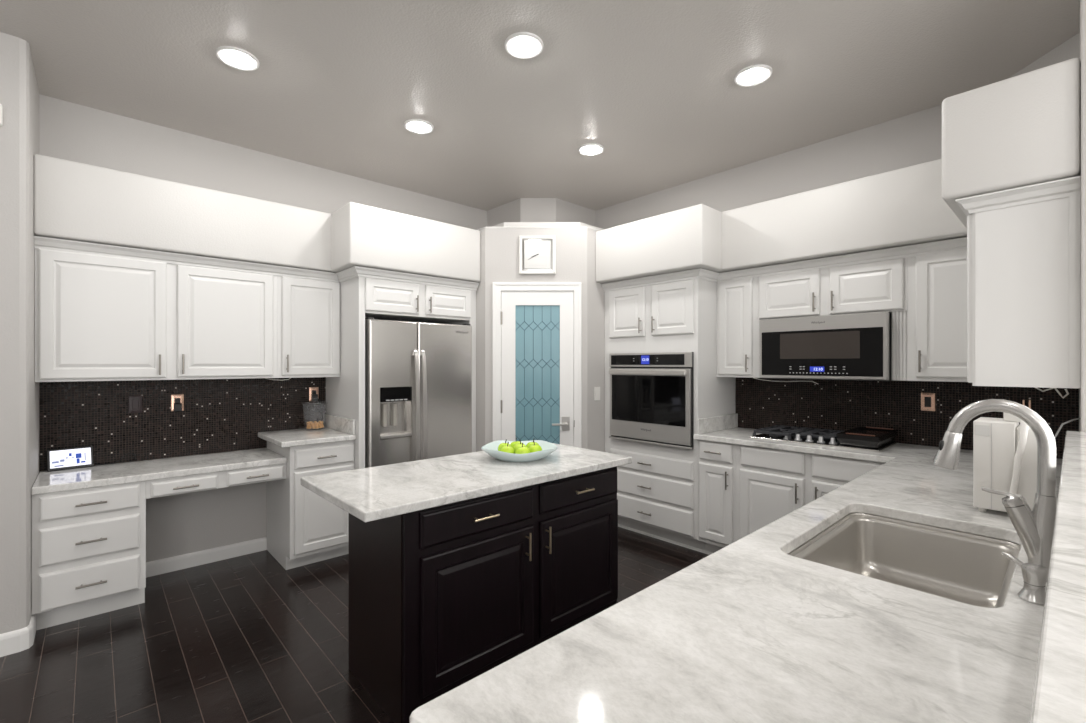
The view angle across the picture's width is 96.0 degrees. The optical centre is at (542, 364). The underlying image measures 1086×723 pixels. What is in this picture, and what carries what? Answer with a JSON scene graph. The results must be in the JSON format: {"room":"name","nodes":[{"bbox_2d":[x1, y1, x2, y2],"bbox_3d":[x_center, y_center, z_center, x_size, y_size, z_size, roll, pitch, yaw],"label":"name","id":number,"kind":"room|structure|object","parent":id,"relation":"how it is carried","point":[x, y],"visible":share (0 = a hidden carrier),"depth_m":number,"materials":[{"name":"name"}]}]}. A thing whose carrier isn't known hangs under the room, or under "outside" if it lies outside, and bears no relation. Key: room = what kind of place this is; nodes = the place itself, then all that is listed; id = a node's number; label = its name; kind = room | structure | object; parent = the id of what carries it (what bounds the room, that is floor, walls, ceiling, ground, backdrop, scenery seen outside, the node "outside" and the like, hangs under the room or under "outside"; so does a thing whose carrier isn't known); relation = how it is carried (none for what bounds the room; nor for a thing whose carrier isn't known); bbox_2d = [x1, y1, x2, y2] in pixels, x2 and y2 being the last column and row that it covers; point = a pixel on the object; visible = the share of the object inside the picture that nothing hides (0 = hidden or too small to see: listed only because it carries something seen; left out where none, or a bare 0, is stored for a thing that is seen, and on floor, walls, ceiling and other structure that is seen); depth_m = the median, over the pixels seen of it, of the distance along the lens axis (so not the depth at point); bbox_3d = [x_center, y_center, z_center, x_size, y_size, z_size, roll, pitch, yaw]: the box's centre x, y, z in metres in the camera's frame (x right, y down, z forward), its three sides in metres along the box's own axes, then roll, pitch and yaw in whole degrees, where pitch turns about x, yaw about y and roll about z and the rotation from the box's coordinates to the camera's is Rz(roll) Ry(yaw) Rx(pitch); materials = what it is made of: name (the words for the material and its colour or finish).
{"room":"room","nodes":[
{"label":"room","id":0,"kind":"room"},
{"bbox_2d":[0,32,38,633],"bbox_3d":[-4.110,-0.100,1.632,3.357,3.070,0.815,0,0,-43],"label":"wall","id":1,"kind":"structure","parent":0,"point":[19,91],"depth_m":2.44,"materials":[{"name":"grey paint"}]},
{"bbox_2d":[0,104,2,125],"bbox_3d":[-2.720,-1.220,2.331,0.189,0.105,0.034,0,0,-43],"label":"door chime","id":2,"kind":"object","parent":1,"relation":"attached to","point":[1,107],"visible":1,"depth_m":2.38,"materials":[{"name":"white plastic"}]},
{"bbox_2d":[0,614,35,656],"bbox_3d":[-3.890,1.381,1.403,3.371,0.108,0.209,0,0,-43],"label":"baseboard","id":3,"kind":"structure","parent":1,"relation":"attached to","point":[16,641],"depth_m":2.44,"materials":[{"name":"white paint"}]},
{"bbox_2d":[34,154,330,271],"bbox_3d":[-2.326,-0.932,3.346,1.588,0.441,0.405,0,0,-43],"label":"soffit","id":4,"kind":"structure","parent":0,"point":[74,201],"depth_m":3.06,"materials":[{"name":"white paint"}]},
{"bbox_2d":[39,94,486,561],"bbox_3d":[-1.514,-0.100,4.470,4.340,3.070,0.150,0,0,-43],"label":"wall","id":5,"kind":"structure","parent":0,"point":[179,524],"depth_m":3.53,"materials":[{"name":"grey paint"}]},
{"bbox_2d":[35,249,276,381],"bbox_3d":[-2.466,-0.276,3.227,1.218,0.750,0.386,0,0,-43],"label":"upper cabinet","id":6,"kind":"object","parent":5,"relation":"attached to","point":[98,317],"visible":1,"depth_m":3.03,"materials":[{"name":"white paint"}]},
{"bbox_2d":[39,377,325,471],"bbox_3d":[-2.431,0.377,3.519,1.668,0.556,0.008,0,0,-43],"label":"wall tile","id":7,"kind":"structure","parent":5,"relation":"attached to","point":[218,415],"depth_m":3.37,"materials":[{"name":"tile"}]},
{"bbox_2d":[128,395,141,412],"bbox_3d":[-2.711,0.266,3.250,0.072,0.115,0.009,0,0,-43],"label":"outlet","id":8,"kind":"object","parent":7,"relation":"attached to","point":[134,402],"visible":1,"depth_m":3.25,"materials":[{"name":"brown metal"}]},
{"bbox_2d":[132,399,137,408],"bbox_3d":[-2.709,0.266,3.248,0.031,0.064,0.003,0,0,-43],"label":"receptacle","id":9,"kind":"object","parent":8,"relation":"attached to","point":[134,401],"depth_m":3.25,"materials":[{"name":"grey plastic"}]},
{"bbox_2d":[171,394,183,410],"bbox_3d":[-2.545,0.267,3.402,0.072,0.115,0.009,0,0,-43],"label":"outlet","id":10,"kind":"object","parent":7,"relation":"attached to","point":[174,397],"visible":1,"depth_m":3.40,"materials":[{"name":"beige metal"}]},
{"bbox_2d":[174,399,181,411],"bbox_3d":[-2.532,0.286,3.387,0.044,0.082,0.030,0,0,-43],"label":"plug","id":11,"kind":"object","parent":10,"relation":"attached to","point":[177,405],"visible":1,"depth_m":3.38,"materials":[{"name":"black plastic"}]},
{"bbox_2d":[309,387,318,400],"bbox_3d":[-1.881,0.245,4.012,0.072,0.115,0.009,0,0,-43],"label":"outlet","id":12,"kind":"object","parent":7,"relation":"attached to","point":[311,389],"visible":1,"depth_m":4.00,"materials":[{"name":"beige metal"}]},
{"bbox_2d":[311,391,317,400],"bbox_3d":[-1.868,0.261,3.998,0.044,0.082,0.030,0,0,-43],"label":"plug","id":13,"kind":"object","parent":12,"relation":"attached to","point":[314,397],"visible":1,"depth_m":3.99,"materials":[{"name":"black plastic"}]},
{"bbox_2d":[318,399,322,420],"bbox_3d":[-1.845,0.392,4.029,0.055,0.252,0.021,0,0,-43],"label":"cord","id":14,"kind":"object","parent":13,"relation":"hanging from","point":[318,399],"visible":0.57,"depth_m":4.04,"materials":[{"name":"black plastic"}]},
{"bbox_2d":[146,537,266,577],"bbox_3d":[-2.419,1.386,3.526,0.757,0.098,0.014,0,0,-43],"label":"baseboard","id":15,"kind":"structure","parent":5,"relation":"attached to","point":[157,567],"depth_m":3.51,"materials":[{"name":"white paint"}]},
{"bbox_2d":[277,276,339,377],"bbox_3d":[-1.853,-0.276,3.791,0.446,0.750,0.386,0,0,-43],"label":"upper cabinet","id":16,"kind":"object","parent":5,"relation":"attached to","point":[308,310],"visible":0.98,"depth_m":3.66,"materials":[{"name":"white paint"}]},
{"bbox_2d":[0,527,708,722],"bbox_3d":[-0.164,1.475,0.548,7.700,0.080,7.750,0,0,-43],"label":"floor","id":17,"kind":"structure","parent":0,"point":[248,638],"depth_m":2.44,"materials":[{"name":"brown wood"}]},
{"bbox_2d":[32,481,145,629],"bbox_3d":[-2.676,1.061,2.900,0.466,0.748,0.584,0,0,-43],"label":"base cabinet","id":18,"kind":"object","parent":17,"relation":"on","point":[89,544],"visible":0.99,"depth_m":2.71,"materials":[{"name":"white paint"}]},
{"bbox_2d":[31,448,286,494],"bbox_3d":[-2.406,0.665,3.166,1.225,0.041,0.543,0,0,-43],"label":"countertop","id":19,"kind":"structure","parent":18,"relation":"on","point":[45,482],"depth_m":3.02,"materials":[{"name":"stone"}]},
{"bbox_2d":[47,446,93,471],"bbox_3d":[-2.917,0.581,3.017,0.054,0.128,0.206,0,0,40],"label":"smart display","id":20,"kind":"object","parent":19,"relation":"on","point":[74,457],"visible":1,"depth_m":3.01,"materials":[{"name":"white plastic"}]},
{"bbox_2d":[96,453,134,464],"bbox_3d":[-2.774,0.613,3.175,0.022,0.062,0.194,0,0,45],"label":"cord","id":21,"kind":"object","parent":19,"relation":"on","point":[127,453],"visible":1,"depth_m":3.20,"materials":[{"name":"black plastic"}]},
{"bbox_2d":[146,463,285,498],"bbox_3d":[-2.216,0.741,3.304,0.757,0.108,0.556,0,0,-43],"label":"drawer unit","id":22,"kind":"object","parent":19,"relation":"attached to","point":[215,480],"visible":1,"depth_m":3.10,"materials":[{"name":"white paint"}]},
{"bbox_2d":[267,440,353,569],"bbox_3d":[-1.755,0.997,3.689,0.439,0.876,0.669,0,0,-43],"label":"base cabinet","id":23,"kind":"object","parent":17,"relation":"on","point":[304,528],"visible":0.68,"depth_m":3.46,"materials":[{"name":"white paint"}]},
{"bbox_2d":[258,413,355,447],"bbox_3d":[-1.781,0.483,3.671,0.502,0.149,0.646,0,0,-43],"label":"countertop","id":24,"kind":"structure","parent":23,"relation":"on","point":[336,428],"depth_m":3.62,"materials":[{"name":"stone"}]},
{"bbox_2d":[326,276,475,469],"bbox_3d":[-1.183,0.392,4.157,1.032,2.086,0.754,0,0,-43],"label":"tall cabinet","id":25,"kind":"object","parent":17,"relation":"on","point":[361,298],"visible":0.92,"depth_m":3.78,"materials":[{"name":"white paint"}]},
{"bbox_2d":[34,236,478,290],"bbox_3d":[-1.687,-0.673,3.474,2.702,0.061,0.418,0,0,-43],"label":"trim","id":26,"kind":"structure","parent":25,"relation":"on","point":[47,243],"depth_m":3.34,"materials":[{"name":"white paint"}]},
{"bbox_2d":[365,317,471,467],"bbox_3d":[-1.157,0.539,4.124,0.902,1.772,0.782,0,0,-43],"label":"refrigerator","id":27,"kind":"object","parent":17,"relation":"on","point":[418,375],"visible":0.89,"depth_m":3.82,"materials":[{"name":"grey metal"}]},
{"bbox_2d":[349,466,617,722],"bbox_3d":[-0.229,0.997,2.518,1.305,0.876,0.613,0,0,-43],"label":"kitchen island","id":28,"kind":"object","parent":17,"relation":"on","point":[441,597],"visible":0.92,"depth_m":2.15,"materials":[{"name":"black wood"}]},
{"bbox_2d":[301,443,631,521],"bbox_3d":[-0.307,0.539,2.504,1.536,0.037,0.729,0,0,-43],"label":"island countertop","id":29,"kind":"structure","parent":28,"relation":"on","point":[369,494],"depth_m":2.22,"materials":[{"name":"stone"}]},
{"bbox_2d":[481,440,556,461],"bbox_3d":[-0.134,0.484,2.709,0.427,0.072,0.432,0,0,-43],"label":"fruit bowl","id":30,"kind":"object","parent":29,"relation":"on","point":[491,448],"visible":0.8,"depth_m":2.59,"materials":[{"name":"white ceramic"}]},
{"bbox_2d":[498,439,510,450],"bbox_3d":[-0.213,0.464,2.728,0.080,0.089,0.079,0,0,38],"label":"apple","id":31,"kind":"object","parent":30,"relation":"in","point":[505,443],"visible":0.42,"depth_m":2.71,"materials":[{"name":"green food"}]},
{"bbox_2d":[500,442,514,453],"bbox_3d":[-0.193,0.464,2.637,0.079,0.089,0.080,0,0,-25],"label":"apple","id":32,"kind":"object","parent":30,"relation":"in","point":[509,449],"visible":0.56,"depth_m":2.61,"materials":[{"name":"green food"}]},
{"bbox_2d":[510,438,521,446],"bbox_3d":[-0.152,0.464,2.792,0.079,0.090,0.080,0,0,-8],"label":"apple","id":33,"kind":"object","parent":30,"relation":"in","point":[512,444],"visible":0.34,"depth_m":2.77,"materials":[{"name":"green food"}]},
{"bbox_2d":[513,440,526,453],"bbox_3d":[-0.127,0.462,2.701,0.079,0.090,0.080,0,0,-21],"label":"apple","id":34,"kind":"object","parent":30,"relation":"in","point":[517,445],"visible":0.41,"depth_m":2.68,"materials":[{"name":"green food"}]},
{"bbox_2d":[515,443,529,453],"bbox_3d":[-0.109,0.463,2.611,0.079,0.088,0.080,-1,-1,-18],"label":"apple","id":35,"kind":"object","parent":30,"relation":"in","point":[522,449],"visible":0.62,"depth_m":2.58,"materials":[{"name":"green food"}]},
{"bbox_2d":[526,438,538,447],"bbox_3d":[-0.058,0.464,2.766,0.080,0.089,0.079,0,0,2],"label":"apple","id":36,"kind":"object","parent":30,"relation":"in","point":[529,443],"visible":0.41,"depth_m":2.75,"materials":[{"name":"green food"}]},
{"bbox_2d":[529,441,541,452],"bbox_3d":[-0.044,0.464,2.674,0.079,0.089,0.080,0,0,-37],"label":"apple","id":37,"kind":"object","parent":30,"relation":"in","point":[533,448],"visible":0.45,"depth_m":2.65,"materials":[{"name":"green food"}]},
{"bbox_2d":[605,278,734,549],"bbox_3d":[1.050,0.392,4.169,0.651,2.086,0.908,0,0,-43],"label":"tall cabinet","id":38,"kind":"object","parent":17,"relation":"on","point":[657,492],"visible":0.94,"depth_m":3.87,"materials":[{"name":"white paint"}]},
{"bbox_2d":[609,352,693,449],"bbox_3d":[0.840,0.273,3.942,0.077,0.732,0.786,0,0,-43],"label":"wall oven","id":39,"kind":"object","parent":38,"relation":"in","point":[652,394],"visible":1,"depth_m":3.89,"materials":[{"name":"silver metal"}]},
{"bbox_2d":[698,440,736,552],"bbox_3d":[1.459,0.997,3.724,0.651,0.876,0.297,0,0,-43],"label":"base cabinet","id":40,"kind":"object","parent":17,"relation":"on","point":[717,461],"visible":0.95,"depth_m":3.52,"materials":[{"name":"white paint"}]},
{"bbox_2d":[737,445,884,539],"bbox_3d":[1.887,0.997,3.259,0.650,0.876,0.965,0,0,-43],"label":"base cabinet","id":41,"kind":"object","parent":17,"relation":"on","point":[772,484],"visible":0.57,"depth_m":3.20,"materials":[{"name":"white paint"}]},
{"bbox_3d":[1.122,0.997,1.508,2.954,0.876,0.690,0,0,-43],"label":"cabinet","id":42,"kind":"object","parent":17,"relation":"on","visible":0},
{"bbox_2d":[409,413,1062,722],"bbox_3d":[0.924,0.482,2.143,3.581,0.151,1.938,0,0,-43],"label":"countertop","id":43,"kind":"structure","parent":42,"relation":"on","point":[750,631],"depth_m":0.91,"materials":[{"name":"stone"}]},
{"bbox_2d":[750,425,897,451],"bbox_3d":[1.898,0.494,3.340,0.455,0.054,0.780,0,0,-43],"label":"gas cooktop","id":44,"kind":"object","parent":43,"relation":"in","point":[804,435],"visible":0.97,"depth_m":3.32,"materials":[{"name":"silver metal"}]},
{"bbox_2d":[750,436,897,451],"bbox_3d":[1.898,0.516,3.340,0.455,0.008,0.780,0,0,-43],"label":"tray","id":45,"kind":"object","parent":44,"relation":"on","point":[802,439],"depth_m":3.20,"materials":[{"name":"silver metal"}]},
{"bbox_2d":[837,427,896,448],"bbox_3d":[2.084,0.467,3.138,0.444,0.084,0.224,0,0,-43],"label":"griddle","id":46,"kind":"object","parent":44,"relation":"on","point":[868,437],"visible":1,"depth_m":3.04,"materials":[{"name":"black metal"}]},
{"bbox_2d":[788,513,1020,607],"bbox_3d":[1.070,0.661,1.441,0.766,0.204,0.507,0,0,-43],"label":"sink","id":47,"kind":"object","parent":43,"relation":"in","point":[968,568],"visible":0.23,"depth_m":1.65,"materials":[{"name":"grey metal"}]},
{"bbox_2d":[933,399,1056,578],"bbox_3d":[1.152,0.305,1.257,0.056,0.431,0.237,0,0,-43],"label":"kitchen faucet","id":48,"kind":"object","parent":43,"relation":"on","point":[1034,528],"visible":0.94,"depth_m":1.19,"materials":[{"name":"silver metal"}]},
{"bbox_2d":[973,412,1036,511],"bbox_3d":[1.643,0.331,1.724,0.247,0.379,0.171,0,0,-43],"label":"water filter","id":49,"kind":"object","parent":43,"relation":"on","point":[1004,450],"visible":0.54,"depth_m":1.67,"materials":[{"name":"white plastic"}]},
{"bbox_2d":[1054,418,1080,437],"bbox_3d":[1.921,0.274,1.802,0.440,0.127,0.009,0,0,-32],"label":"cable","id":50,"kind":"object","parent":49,"relation":"attached to","point":[1062,424],"visible":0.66,"depth_m":1.79,"materials":[{"name":"grey plastic"}]},
{"bbox_2d":[1002,551,1047,604],"bbox_3d":[1.077,0.475,1.089,0.054,0.092,0.080,0,0,-43],"label":"soap dispenser","id":51,"kind":"object","parent":43,"relation":"on","point":[1035,576],"visible":0.89,"depth_m":1.07,"materials":[{"name":"silver metal"}]},
{"bbox_2d":[0,0,1079,210],"bbox_3d":[-0.164,-1.685,0.548,7.700,0.100,7.750,0,0,-43],"label":"ceiling","id":52,"kind":"structure","parent":0,"point":[335,85],"depth_m":2.72,"materials":[{"name":"grey paint"}]},
{"bbox_2d":[215,46,259,70],"bbox_3d":[-1.628,-1.621,2.608,0.200,0.027,0.200,0,0,-43],"label":"recessed light","id":53,"kind":"object","parent":52,"relation":"in","point":[237,58],"visible":1,"depth_m":2.59,"materials":[{"name":"white paint"}]},
{"bbox_2d":[404,119,433,133],"bbox_3d":[-0.851,-1.621,3.352,0.200,0.027,0.200,0,0,-43],"label":"recessed light","id":54,"kind":"object","parent":52,"relation":"in","point":[418,126],"visible":1,"depth_m":3.33,"materials":[{"name":"white"}]},
{"bbox_2d":[504,32,542,58],"bbox_3d":[-0.098,-1.621,2.502,0.200,0.027,0.200,0,0,-43],"label":"recessed light","id":55,"kind":"object","parent":52,"relation":"in","point":[522,45],"visible":1,"depth_m":2.48,"materials":[{"name":"white"}]},
{"bbox_2d":[578,143,603,155],"bbox_3d":[0.365,-1.621,3.710,0.200,0.027,0.200,0,0,-43],"label":"recessed light","id":56,"kind":"object","parent":52,"relation":"in","point":[589,149],"visible":1,"depth_m":3.69,"materials":[{"name":"white"}]},
{"bbox_2d":[734,64,771,86],"bbox_3d":[1.187,-1.621,2.761,0.200,0.027,0.200,0,0,-43],"label":"recessed light","id":57,"kind":"object","parent":52,"relation":"in","point":[752,75],"visible":1,"depth_m":2.74,"materials":[{"name":"white"}]},
{"bbox_2d":[475,228,604,451],"bbox_3d":[-0.043,0.135,4.496,2.069,2.600,0.748,0,0,0],"label":"wall","id":58,"kind":"structure","parent":0,"point":[501,244],"depth_m":4.17,"materials":[{"name":"grey paint"}]},
{"bbox_2d":[493,282,580,447],"bbox_3d":[-0.051,0.369,4.155,0.756,2.132,0.090,0,0,0],"label":"door","id":59,"kind":"structure","parent":58,"relation":"in","point":[537,325],"depth_m":4.16,"materials":[{"name":"white paint"}]},
{"bbox_2d":[519,236,555,273],"bbox_3d":[-0.048,-0.929,4.152,0.309,0.322,0.034,0,0,0],"label":"wall clock","id":60,"kind":"object","parent":58,"relation":"attached to","point":[537,254],"visible":1,"depth_m":4.14,"materials":[{"name":"white plastic"}]},
{"bbox_2d":[478,227,599,230],"bbox_3d":[-0.035,-1.165,4.759,1.471,0.024,1.425,0,0,-43],"label":"ledge","id":61,"kind":"object","parent":58,"relation":"on","point":[483,227],"visible":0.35,"depth_m":4.17,"materials":[{"name":"white paint"}]},
{"bbox_2d":[594,387,599,399],"bbox_3d":[0.474,0.255,4.252,0.072,0.116,0.009,0,0,-43],"label":"light switch","id":62,"kind":"object","parent":58,"relation":"attached to","point":[596,389],"visible":1,"depth_m":4.24,"materials":[{"name":"white plastic"}]},
{"bbox_2d":[618,524,712,554],"bbox_3d":[1.348,1.426,3.584,0.014,0.018,2.173,0,0,-43],"label":"baseboard","id":63,"kind":"structure","parent":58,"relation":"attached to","point":[619,525],"depth_m":3.96,"materials":[{"name":"white paint"}]},
{"bbox_2d":[487,198,595,226],"bbox_3d":[-0.019,-1.450,5.205,0.843,0.371,0.790,0,0,-43],"label":"wall","id":64,"kind":"structure","parent":0,"point":[521,209],"depth_m":4.87,"materials":[{"name":"grey paint"}]},
{"bbox_2d":[492,222,603,229],"bbox_3d":[-0.006,-1.220,4.897,1.242,0.090,1.260,0,0,-43],"label":"ledge","id":65,"kind":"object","parent":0,"point":[504,224],"depth_m":4.35,"materials":[{"name":"white paint"}]},
{"bbox_2d":[330,159,966,282],"bbox_3d":[0.373,-0.932,3.481,2.600,0.441,3.860,0,0,-43],"label":"soffit","id":66,"kind":"structure","parent":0,"point":[905,206],"depth_m":3.52,"materials":[{"name":"white paint"}]},
{"bbox_2d":[601,176,1080,291],"bbox_3d":[1.376,-0.673,3.166,0.890,0.061,2.830,0,0,-43],"label":"trim","id":67,"kind":"structure","parent":66,"relation":"attached to","point":[1062,188],"depth_m":2.94,"materials":[{"name":"white paint"}]},
{"bbox_2d":[596,105,941,412],"bbox_3d":[1.520,-0.100,4.265,0.150,3.070,4.256,0,0,-43],"label":"wall","id":68,"kind":"structure","parent":0,"point":[915,138],"depth_m":3.66,"materials":[{"name":"grey paint"}]},
{"bbox_2d":[717,277,758,377],"bbox_3d":[1.583,-0.276,3.793,0.376,0.750,0.362,0,0,-43],"label":"upper cabinet","id":69,"kind":"object","parent":68,"relation":"attached to","point":[737,300],"visible":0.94,"depth_m":3.69,"materials":[{"name":"white paint"}]},
{"bbox_2d":[758,257,907,320],"bbox_3d":[1.984,-0.486,3.357,0.376,0.329,0.899,0,0,-43],"label":"upper cabinet","id":70,"kind":"object","parent":68,"relation":"attached to","point":[878,286],"visible":0.98,"depth_m":3.20,"materials":[{"name":"white paint"}]},
{"bbox_2d":[759,311,894,380],"bbox_3d":[1.960,-0.108,3.362,0.404,0.422,0.772,0,0,-43],"label":"microwave","id":71,"kind":"object","parent":70,"relation":"attached to","point":[858,346],"visible":1,"depth_m":3.18,"materials":[{"name":"grey metal"}]},
{"bbox_2d":[754,378,817,383],"bbox_3d":[1.722,0.118,3.498,0.027,0.039,0.463,0,0,-39],"label":"loose wire","id":72,"kind":"object","parent":71,"relation":"attached to","point":[754,378],"visible":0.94,"depth_m":3.47,"materials":[{"name":"white"}]},
{"bbox_2d":[736,377,1078,458],"bbox_3d":[2.252,0.312,3.352,0.008,0.445,1.920,0,0,-43],"label":"wall tile","id":73,"kind":"structure","parent":68,"relation":"attached to","point":[841,405],"depth_m":3.28,"materials":[{"name":"tile"}]},
{"bbox_2d":[921,393,934,410],"bbox_3d":[2.456,0.240,3.117,0.009,0.115,0.072,0,0,-43],"label":"outlet","id":74,"kind":"object","parent":73,"relation":"attached to","point":[927,399],"visible":1,"depth_m":3.11,"materials":[{"name":"orange metal"}]},
{"bbox_2d":[925,397,930,406],"bbox_3d":[2.454,0.240,3.115,0.003,0.064,0.031,0,0,-43],"label":"receptacle","id":75,"kind":"object","parent":74,"relation":"attached to","point":[927,399],"depth_m":3.11,"materials":[{"name":"black plastic"}]},
{"bbox_2d":[1022,400,1030,408],"bbox_3d":[2.757,0.254,2.785,0.014,0.102,0.050,0,0,-43],"label":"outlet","id":76,"kind":"object","parent":73,"relation":"attached to","point":[1023,401],"visible":0.3,"depth_m":2.77,"materials":[{"name":"brown metal"}]},
{"bbox_2d":[892,248,967,381],"bbox_3d":[2.390,-0.276,2.915,0.376,0.750,0.465,0,0,-43],"label":"upper cabinet","id":77,"kind":"object","parent":68,"relation":"attached to","point":[929,339],"visible":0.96,"depth_m":2.83,"materials":[{"name":"white paint"}]},
{"bbox_2d":[942,58,1080,228],"bbox_3d":[2.313,-0.932,2.382,1.230,0.441,0.408,0,0,-43],"label":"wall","id":78,"kind":"structure","parent":0,"point":[1024,129],"depth_m":1.95,"materials":[{"name":"white paint"}]},
{"bbox_2d":[1009,33,1078,77],"bbox_3d":[2.653,-1.393,2.658,0.355,0.484,0.356,0,0,-43],"label":"wall","id":79,"kind":"structure","parent":0,"point":[1069,49],"depth_m":2.51,"materials":[{"name":"grey paint"}]},
{"bbox_2d":[1079,0,1085,431],"bbox_3d":[2.555,-0.100,2.215,1.400,3.070,0.164,0,0,-43],"label":"wall","id":80,"kind":"structure","parent":0,"point":[1082,27],"depth_m":1.80,"materials":[{"name":"grey paint"}]},
{"bbox_2d":[967,194,1080,388],"bbox_3d":[2.342,-0.280,2.380,1.170,0.743,0.366,0,0,-43],"label":"upper cabinet","id":81,"kind":"object","parent":80,"relation":"attached to","point":[1024,261],"visible":1,"depth_m":1.97,"materials":[{"name":"white paint"}]},
{"bbox_2d":[1034,387,1068,397],"bbox_3d":[2.107,0.115,2.031,0.014,0.050,0.114,0,0,-21],"label":"loose wire","id":82,"kind":"object","parent":81,"relation":"attached to","point":[1058,392],"visible":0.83,"depth_m":2.01,"materials":[{"name":"white"}]},
{"bbox_3d":[0.837,0.859,0.663,3.230,1.151,0.164,0,0,-43],"label":"wall","id":83,"kind":"structure","parent":0,"visible":0},
{"bbox_2d":[1029,431,1085,722],"bbox_3d":[0.880,0.266,0.579,3.279,0.035,0.382,0,0,-43],"label":"countertop","id":84,"kind":"structure","parent":83,"relation":"on","point":[1059,692],"depth_m":0.49,"materials":[{"name":"stone"}]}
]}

